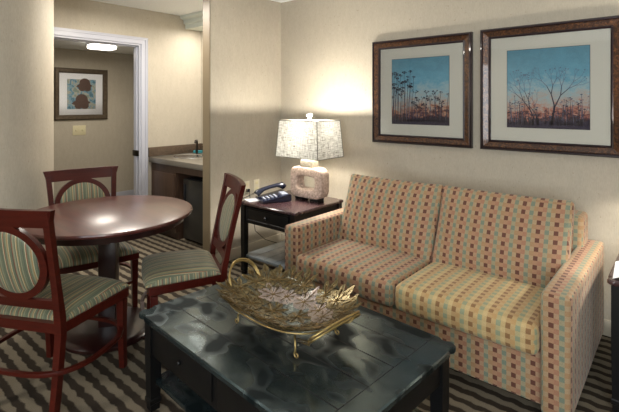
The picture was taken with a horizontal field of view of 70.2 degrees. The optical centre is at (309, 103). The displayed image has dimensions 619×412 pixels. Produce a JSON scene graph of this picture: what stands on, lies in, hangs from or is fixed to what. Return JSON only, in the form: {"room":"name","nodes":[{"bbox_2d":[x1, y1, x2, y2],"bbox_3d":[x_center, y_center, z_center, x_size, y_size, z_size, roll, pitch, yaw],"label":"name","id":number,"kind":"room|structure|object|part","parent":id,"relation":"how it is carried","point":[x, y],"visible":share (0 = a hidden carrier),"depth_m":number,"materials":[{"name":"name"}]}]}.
{"room":"hotel room","nodes":[
{"label":"hotel room","id":0,"kind":"room"},
{"bbox_2d":[0,0,53,249],"bbox_3d":[-2.364,0.200,3.355,0.720,2.500,0.720,0,0,40],"label":"wall column","id":1,"kind":"structure","parent":0,"point":[26,26],"depth_m":3.19,"materials":[{"name":"beige paint"}]},
{"bbox_2d":[54,48,133,200],"bbox_3d":[-3.587,0.300,5.427,0.100,2.300,3.207,0,0,40],"label":"wall","id":2,"kind":"structure","parent":0,"point":[110,141],"depth_m":6.18,"materials":[{"name":"beige paint"}]},
{"bbox_2d":[73,125,85,134],"bbox_3d":[-3.090,0.360,5.918,0.018,0.130,0.170,0,0,40],"label":"light switch","id":3,"kind":"object","parent":2,"relation":"attached to","point":[80,129],"visible":1,"depth_m":5.92,"materials":[{"name":"beige plastic"}]},
{"bbox_2d":[54,67,107,119],"bbox_3d":[-3.066,-0.125,5.937,0.030,0.685,0.690,0,0,40],"label":"framed picture","id":4,"kind":"object","parent":2,"relation":"attached to","point":[79,94],"visible":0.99,"depth_m":5.93,"materials":[{"name":"brown wood"}]},
{"bbox_2d":[67,79,95,108],"bbox_3d":[-3.072,-0.125,5.943,0.002,0.400,0.370,0,0,40],"label":"print","id":5,"kind":"object","parent":4,"relation":"attached to","point":[81,93],"depth_m":5.94},
{"bbox_2d":[110,190,133,195],"bbox_3d":[-3.575,1.360,5.351,0.016,0.180,3.107,0,0,40],"label":"baseboard","id":6,"kind":"structure","parent":2,"relation":"attached to","point":[128,192],"depth_m":6.40,"materials":[{"name":"grey"}]},
{"bbox_2d":[54,39,133,54],"bbox_3d":[-3.018,-0.785,4.876,1.480,0.130,3.107,0,0,40],"label":"ceiling","id":7,"kind":"structure","parent":0,"point":[64,44],"depth_m":5.67,"materials":[{"name":"paint"}]},
{"bbox_2d":[85,43,116,50],"bbox_3d":[-2.502,-0.686,5.312,0.220,0.067,0.300,0,0,40],"label":"ceiling light","id":8,"kind":"object","parent":7,"relation":"attached to","point":[95,46],"visible":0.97,"depth_m":5.24,"materials":[{"name":"grey"}]},
{"bbox_2d":[54,0,200,194],"bbox_3d":[-3.188,0.200,3.444,0.120,2.500,5.507,0,0,40],"label":"wall","id":9,"kind":"structure","parent":0,"point":[174,51],"depth_m":5.10,"materials":[{"name":"beige paint"}]},
{"bbox_2d":[54,27,147,194],"bbox_3d":[-2.253,0.395,4.541,0.120,2.110,1.030,0,0,40],"label":"door frame","id":10,"kind":"structure","parent":9,"relation":"in","point":[137,47],"depth_m":4.89,"materials":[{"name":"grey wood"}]},
{"bbox_3d":[-1.938,0.552,4.912,0.114,0.065,0.018,0,0,40],"label":"strike plate","id":11,"kind":"part","parent":10,"relation":"part of","materials":[{"name":"brown metal"}]},
{"bbox_2d":[92,0,292,15],"bbox_3d":[-0.486,-1.090,1.141,7.220,0.080,5.707,0,0,40],"label":"ceiling","id":12,"kind":"structure","parent":0,"point":[175,7],"depth_m":4.67,"materials":[{"name":"paint"}]},
{"bbox_2d":[210,0,280,263],"bbox_3d":[-0.623,0.200,4.287,0.119,2.500,0.897,0,0,40],"label":"wall","id":13,"kind":"structure","parent":0,"point":[245,35],"depth_m":4.23,"materials":[{"name":"beige paint"}]},
{"bbox_2d":[203,0,209,250],"bbox_3d":[-0.923,0.200,3.948,0.101,2.500,0.007,0,0,40],"label":"trim","id":14,"kind":"structure","parent":13,"relation":"attached to","point":[206,3],"depth_m":3.94,"materials":[{"name":"brown paint"}]},
{"bbox_2d":[244,181,249,193],"bbox_3d":[-0.592,0.805,4.222,0.040,0.116,0.072,0,0,40],"label":"wall outlet","id":15,"kind":"object","parent":13,"relation":"attached to","point":[247,189],"visible":0.8,"depth_m":4.22,"materials":[{"name":"beige plastic"}]},
{"bbox_2d":[254,179,258,190],"bbox_3d":[-0.519,0.805,4.331,0.009,0.116,0.072,0,0,40],"label":"wall outlet","id":16,"kind":"object","parent":13,"relation":"attached to","point":[256,182],"visible":0.77,"depth_m":4.32,"materials":[{"name":"beige plastic"}]},
{"bbox_2d":[0,233,613,411],"bbox_3d":[-1.087,1.490,1.654,8.800,0.080,5.707,0,0,40],"label":"floor","id":17,"kind":"structure","parent":0,"point":[101,385],"depth_m":2.30,"materials":[{"name":"carpet"}]},
{"bbox_2d":[0,208,128,411],"bbox_3d":[-1.309,0.958,2.233,0.604,0.985,0.616,0,0,12],"label":"dining chair","id":18,"kind":"object","parent":17,"relation":"on","point":[34,294],"visible":1,"depth_m":2.02,"materials":[{"name":"brown wood"}]},
{"bbox_3d":[-1.347,0.922,2.057,0.400,0.045,0.040,0,0,12],"label":"rail","id":19,"kind":"part","parent":18,"relation":"part of","materials":[{"name":"brown wood"}]},
{"bbox_3d":[-1.367,0.505,1.964,0.512,0.080,0.065,0,0,12],"label":"crest rail","id":20,"kind":"part","parent":18,"relation":"part of","materials":[{"name":"brown wood"}]},
{"bbox_3d":[-1.487,1.260,2.519,0.042,0.380,0.048,0,0,12],"label":"leg","id":21,"kind":"part","parent":18,"relation":"part of","materials":[{"name":"brown wood"}]},
{"bbox_3d":[-1.148,0.961,1.980,0.066,0.978,0.146,0,0,12],"label":"leg","id":22,"kind":"part","parent":18,"relation":"part of","materials":[{"name":"brown wood"}]},
{"bbox_3d":[-1.292,0.986,2.310,0.500,0.064,0.441,0,0,12],"label":"seat","id":23,"kind":"part","parent":18,"relation":"part of","materials":[{"name":"fabric"}]},
{"bbox_3d":[-1.297,1.041,2.288,0.516,0.046,0.451,0,0,12],"label":"seat frame","id":24,"kind":"part","parent":18,"relation":"part of","materials":[{"name":"brown wood"}]},
{"bbox_3d":[-1.029,1.260,2.421,0.042,0.380,0.048,0,0,12],"label":"leg","id":25,"kind":"part","parent":18,"relation":"part of","materials":[{"name":"brown wood"}]},
{"bbox_2d":[43,166,138,306],"bbox_3d":[-1.551,0.971,3.114,0.604,0.957,0.616,0,0,-38],"label":"dining chair","id":26,"kind":"object","parent":17,"relation":"on","point":[81,186],"visible":0.42,"depth_m":3.17,"materials":[{"name":"wood"}]},
{"bbox_3d":[-1.846,0.975,3.157,0.158,0.951,0.051,0,0,38],"label":"leg","id":27,"kind":"part","parent":26,"relation":"part of","materials":[{"name":"brown wood"}]},
{"bbox_3d":[-1.720,0.531,3.332,0.512,0.078,0.065,0,0,-38],"label":"crest rail","id":28,"kind":"part","parent":26,"relation":"part of","materials":[{"name":"brown wood"}]},
{"bbox_3d":[-1.503,0.999,3.052,0.500,0.062,0.441,0,0,-38],"label":"seat","id":29,"kind":"part","parent":26,"relation":"part of","materials":[{"name":"fabric"}]},
{"bbox_3d":[-1.517,1.052,3.069,0.516,0.045,0.451,0,0,-38],"label":"seat frame","id":30,"kind":"part","parent":26,"relation":"part of","materials":[{"name":"brown wood"}]},
{"bbox_3d":[-1.519,0.975,3.410,0.051,0.951,0.158,0,0,-23],"label":"leg","id":31,"kind":"part","parent":26,"relation":"part of","materials":[{"name":"brown wood"}]},
{"bbox_3d":[-1.218,1.265,3.065,0.042,0.369,0.048,0,0,-38],"label":"leg","id":32,"kind":"part","parent":26,"relation":"part of","materials":[{"name":"brown wood"}]},
{"bbox_2d":[22,195,192,354],"bbox_3d":[-1.275,1.069,2.800,1.030,0.762,1.030,0,0,40],"label":"dining table","id":33,"kind":"object","parent":17,"relation":"on","point":[104,222],"visible":0.74,"depth_m":2.70,"materials":[{"name":"brown wood"}]},
{"bbox_2d":[152,163,202,239],"bbox_3d":[-1.095,1.055,4.808,1.268,0.790,0.677,0,0,40],"label":"base cabinet","id":34,"kind":"object","parent":17,"relation":"on","point":[167,180],"visible":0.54,"depth_m":4.72,"materials":[{"name":"brown wood"}]},
{"bbox_3d":[-1.598,1.045,4.804,0.435,0.590,0.020,0,0,40],"label":"door","id":35,"kind":"part","parent":34,"relation":"part of","materials":[{"name":"brown wood"}]},
{"bbox_2d":[148,139,202,170],"bbox_3d":[-1.097,0.542,4.813,1.286,0.236,0.711,0,0,40],"label":"countertop","id":36,"kind":"structure","parent":34,"relation":"on","point":[183,156],"depth_m":4.97,"materials":[{"name":"stone"}]},
{"bbox_2d":[148,143,202,156],"bbox_3d":[-1.097,0.547,4.813,1.286,0.105,0.711,0,0,40],"label":"backsplash","id":37,"kind":"structure","parent":36,"relation":"attached to","point":[187,148],"depth_m":5.17,"materials":[{"name":"stone"}]},
{"bbox_2d":[173,154,202,158],"bbox_3d":[-1.342,0.596,4.993,0.445,0.008,0.360,0,0,40],"label":"sink","id":38,"kind":"object","parent":36,"relation":"in","point":[181,156],"depth_m":4.98,"materials":[{"name":"beige ceramic"}]},
{"bbox_2d":[194,139,197,153],"bbox_3d":[-1.341,0.512,5.220,0.035,0.176,0.185,0,0,-11],"label":"faucet","id":39,"kind":"object","parent":36,"relation":"on","point":[196,141],"depth_m":5.25,"materials":[{"name":"brown metal"}]},
{"bbox_2d":[140,173,245,310],"bbox_3d":[-0.743,0.971,2.791,0.616,0.957,0.604,0,0,-22],"label":"dining chair","id":40,"kind":"object","parent":17,"relation":"on","point":[173,271],"visible":0.92,"depth_m":2.67,"materials":[{"name":"wood"}]},
{"bbox_3d":[-1.057,1.265,2.916,0.048,0.369,0.042,0,0,-22],"label":"leg","id":41,"kind":"part","parent":40,"relation":"part of","materials":[{"name":"brown wood"}]},
{"bbox_3d":[-0.879,1.265,2.483,0.048,0.369,0.042,0,0,-22],"label":"leg","id":42,"kind":"part","parent":40,"relation":"part of","materials":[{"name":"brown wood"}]},
{"bbox_3d":[-0.816,0.999,2.761,0.441,0.062,0.500,0,0,-22],"label":"seat","id":43,"kind":"part","parent":40,"relation":"part of","materials":[{"name":"fabric"}]},
{"bbox_3d":[-0.795,1.052,2.770,0.451,0.045,0.516,0,0,-22],"label":"seat frame","id":44,"kind":"part","parent":40,"relation":"part of","materials":[{"name":"brown wood"}]},
{"bbox_3d":[-0.624,0.975,3.064,0.158,0.951,0.051,0,0,-37],"label":"leg","id":45,"kind":"part","parent":40,"relation":"part of","materials":[{"name":"brown wood"}]},
{"bbox_3d":[-0.576,0.937,2.860,0.040,0.044,0.400,0,0,-22],"label":"rail","id":46,"kind":"part","parent":40,"relation":"part of","materials":[{"name":"brown wood"}]},
{"bbox_3d":[-0.467,0.975,2.682,0.158,0.951,0.051,0,0,-8],"label":"leg","id":47,"kind":"part","parent":40,"relation":"part of","materials":[{"name":"brown wood"}]},
{"bbox_3d":[-0.488,0.531,2.896,0.065,0.078,0.512,0,0,-22],"label":"crest rail","id":48,"kind":"part","parent":40,"relation":"part of","materials":[{"name":"brown wood"}]},
{"bbox_2d":[183,176,202,243],"bbox_3d":[-0.989,1.110,4.729,0.440,0.640,0.584,0,0,40],"label":"mini fridge","id":49,"kind":"object","parent":17,"relation":"on","point":[192,186],"visible":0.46,"depth_m":4.54,"materials":[{"name":"black plastic"}]},
{"bbox_3d":[-1.311,0.950,4.629,0.020,0.200,0.014,0,0,40],"label":"door handle","id":50,"kind":"part","parent":49,"relation":"part of","materials":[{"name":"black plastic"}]},
{"bbox_2d":[241,190,342,273],"bbox_3d":[-0.154,1.140,3.773,0.655,0.620,0.646,0,0,40],"label":"side table","id":51,"kind":"object","parent":17,"relation":"on","point":[275,216],"visible":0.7,"depth_m":3.63,"materials":[{"name":"black wood"}]},
{"bbox_3d":[-0.553,1.152,3.749,0.046,0.596,0.046,0,0,40],"label":"leg","id":52,"kind":"part","parent":51,"relation":"part of","materials":[{"name":"black paint"}]},
{"bbox_2d":[244,198,258,201],"bbox_3d":[-0.473,0.827,3.793,0.150,0.006,0.110,0,0,-32],"label":"pad","id":53,"kind":"object","parent":51,"relation":"on","point":[248,199],"visible":0.64,"depth_m":3.78,"materials":[{"name":"white paper"}]},
{"bbox_2d":[246,240,284,269],"bbox_3d":[-0.152,1.289,3.776,0.575,0.022,0.560,0,0,40],"label":"shelf","id":54,"kind":"object","parent":51,"relation":"attached to","point":[274,254],"depth_m":3.73,"materials":[{"name":"grey paint"}]},
{"bbox_2d":[242,182,291,203],"bbox_3d":[-0.368,0.762,3.771,0.410,0.130,0.240,0,0,-22],"label":"telephone","id":55,"kind":"object","parent":51,"relation":"on","point":[280,195],"visible":0.96,"depth_m":3.79,"materials":[{"name":"black plastic"}]},
{"bbox_3d":[-0.348,0.926,3.546,0.485,0.110,0.004,0,0,40],"label":"drawer moulding","id":56,"kind":"part","parent":51,"relation":"part of","materials":[{"name":"black paint"}]},
{"bbox_3d":[-0.343,0.926,3.552,0.485,0.108,0.012,0,0,40],"label":"drawer","id":57,"kind":"part","parent":51,"relation":"part of","materials":[{"name":"black paint"}]},
{"bbox_3d":[-0.115,1.152,3.376,0.046,0.596,0.046,0,0,40],"label":"leg","id":58,"kind":"part","parent":51,"relation":"part of","materials":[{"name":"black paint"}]},
{"bbox_2d":[275,113,343,202],"bbox_3d":[-0.001,0.456,3.796,0.476,0.748,0.356,0,0,40],"label":"table lamp","id":59,"kind":"object","parent":51,"relation":"on","point":[312,141],"visible":1,"depth_m":3.69,"materials":[{"name":"fabric"}]},
{"bbox_3d":[-0.001,0.300,3.796,0.470,0.310,0.350,0,0,40],"label":"lamp shade","id":60,"kind":"part","parent":59,"relation":"part of","materials":[{"name":"fabric"}]},
{"bbox_3d":[-0.001,0.300,3.796,0.476,0.316,0.356,0,0,40],"label":"shade trim","id":61,"kind":"part","parent":59,"relation":"part of","materials":[{"name":"grey fabric"}]},
{"bbox_2d":[139,269,455,411],"bbox_3d":[-0.105,1.220,1.955,1.225,0.460,0.800,0,0,44],"label":"coffee table","id":62,"kind":"object","parent":17,"relation":"on","point":[376,362],"visible":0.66,"depth_m":1.77,"materials":[{"name":"black wood"}]},
{"bbox_3d":[-0.745,1.234,2.099,0.056,0.432,0.056,0,0,44],"label":"leg","id":63,"kind":"part","parent":62,"relation":"part of","materials":[{"name":"black paint"}]},
{"bbox_3d":[-0.548,1.097,1.873,0.478,0.123,0.008,0,0,44],"label":"drawer","id":64,"kind":"part","parent":62,"relation":"part of","materials":[{"name":"black paint"}]},
{"bbox_3d":[-0.178,1.097,1.510,0.478,0.123,0.008,0,0,44],"label":"drawer","id":65,"kind":"part","parent":62,"relation":"part of","materials":[{"name":"black paint"}]},
{"bbox_2d":[215,258,362,358],"bbox_3d":[-0.108,0.874,1.924,0.692,0.227,0.519,0,0,44],"label":"tray","id":66,"kind":"object","parent":62,"relation":"on","point":[231,296],"visible":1,"depth_m":1.98,"materials":[{"name":"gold metal"}]},
{"bbox_3d":[-0.291,0.849,2.112,0.167,0.176,0.206,0,0,44],"label":"handle","id":67,"kind":"part","parent":66,"relation":"part of","materials":[{"name":"gold metal"}]},
{"bbox_3d":[0.083,0.879,1.745,0.166,0.116,0.282,0,0,44],"label":"handle","id":68,"kind":"part","parent":66,"relation":"part of","materials":[{"name":"gold metal"}]},
{"bbox_2d":[156,370,422,411],"bbox_3d":[-0.105,1.313,1.955,1.115,0.023,0.690,0,0,44],"label":"shelf","id":69,"kind":"object","parent":62,"relation":"attached to","point":[182,394],"depth_m":1.98,"materials":[{"name":"black wood"}]},
{"bbox_3d":[0.535,1.234,1.811,0.056,0.432,0.056,0,0,44],"label":"leg","id":70,"kind":"part","parent":62,"relation":"part of","materials":[{"name":"black paint"}]},
{"bbox_2d":[285,174,603,411],"bbox_3d":[0.808,0.998,2.858,1.724,0.904,1.102,0,0,40],"label":"sofa","id":71,"kind":"object","parent":17,"relation":"on","point":[515,283],"visible":0.98,"depth_m":2.49,"materials":[{"name":"fabric"}]},
{"bbox_3d":[0.212,1.113,3.393,0.124,0.557,1.060,0,0,40],"label":"arm","id":72,"kind":"part","parent":71,"relation":"part of","materials":[{"name":"fabric"}]},
{"bbox_2d":[296,239,431,305],"bbox_3d":[0.388,1.069,2.935,0.729,0.159,0.674,0,0,40],"label":"seat cushion","id":73,"kind":"object","parent":71,"relation":"on","point":[375,270],"depth_m":2.76,"materials":[{"name":"fabric"}]},
{"bbox_2d":[337,174,443,261],"bbox_3d":[0.568,0.795,3.149,0.753,0.499,0.294,0,0,40],"label":"cushion","id":74,"kind":"object","parent":71,"relation":"on","point":[397,216],"depth_m":3.03,"materials":[{"name":"fabric"}]},
{"bbox_2d":[395,262,543,354],"bbox_3d":[0.950,1.069,2.455,0.729,0.159,0.674,0,0,40],"label":"seat cushion","id":75,"kind":"object","parent":71,"relation":"on","point":[502,309],"depth_m":2.27,"materials":[{"name":"fabric"}]},
{"bbox_2d":[432,185,575,287],"bbox_3d":[1.144,0.795,2.658,0.763,0.499,0.294,0,0,40],"label":"cushion","id":76,"kind":"object","parent":71,"relation":"on","point":[525,240],"depth_m":2.56,"materials":[{"name":"fabric"}]},
{"bbox_3d":[1.430,1.129,2.355,0.124,0.557,1.060,0,0,40],"label":"arm","id":77,"kind":"part","parent":71,"relation":"part of","materials":[{"name":"fabric"}]},
{"bbox_2d":[607,253,618,411],"bbox_3d":[1.852,1.140,2.103,0.655,0.620,0.646,0,0,40],"label":"side table","id":78,"kind":"object","parent":17,"relation":"on","point":[614,283],"visible":0.99,"depth_m":2.07,"materials":[{"name":"black wood"}]},
{"bbox_3d":[1.453,1.152,2.079,0.046,0.596,0.046,0,0,40],"label":"leg","id":79,"kind":"part","parent":78,"relation":"part of","materials":[{"name":"black paint"}]},
{"bbox_2d":[613,261,618,278],"bbox_3d":[1.608,0.802,2.133,0.220,0.055,0.280,0,0,37],"label":"leaflet","id":80,"kind":"object","parent":78,"relation":"on","point":[616,268],"visible":1,"depth_m":2.17,"materials":[{"name":"white paper"}]},
{"bbox_2d":[201,0,618,319],"bbox_3d":[1.333,0.200,3.275,7.220,2.500,0.100,0,0,40],"label":"wall","id":81,"kind":"structure","parent":0,"point":[326,45],"depth_m":3.61,"materials":[{"name":"beige paint"}]},
{"bbox_2d":[180,11,202,30],"bbox_3d":[-0.964,-0.975,4.969,1.286,0.150,0.300,0,0,40],"label":"trim","id":82,"kind":"structure","parent":81,"relation":"attached to","point":[192,21],"depth_m":5.19,"materials":[{"name":"grey paint"}]},
{"bbox_2d":[372,32,472,147],"bbox_3d":[0.883,-0.100,3.565,0.865,0.868,0.042,0,0,40],"label":"framed picture","id":83,"kind":"object","parent":81,"relation":"attached to","point":[422,87],"visible":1,"depth_m":3.54,"materials":[{"name":"brown wood"}]},
{"bbox_2d":[392,56,448,124],"bbox_3d":[0.890,-0.100,3.573,0.500,0.540,0.002,0,0,40],"label":"print","id":84,"kind":"object","parent":83,"relation":"attached to","point":[420,84],"depth_m":3.56},
{"bbox_2d":[281,233,610,336],"bbox_3d":[1.833,1.400,2.774,5.609,0.100,0.014,0,0,40],"label":"baseboard","id":85,"kind":"structure","parent":81,"relation":"attached to","point":[607,323],"depth_m":2.75,"materials":[{"name":"beige"}]},
{"bbox_2d":[480,15,618,157],"bbox_3d":[1.589,-0.103,2.963,0.865,0.872,0.042,0,0,40],"label":"framed picture","id":86,"kind":"object","parent":81,"relation":"attached to","point":[553,87],"visible":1,"depth_m":2.94,"materials":[{"name":"brown wood"}]},
{"bbox_2d":[507,45,589,129],"bbox_3d":[1.596,-0.103,2.971,0.500,0.540,0.002,0,0,40],"label":"print","id":87,"kind":"object","parent":86,"relation":"attached to","point":[548,86],"depth_m":2.96}
]}

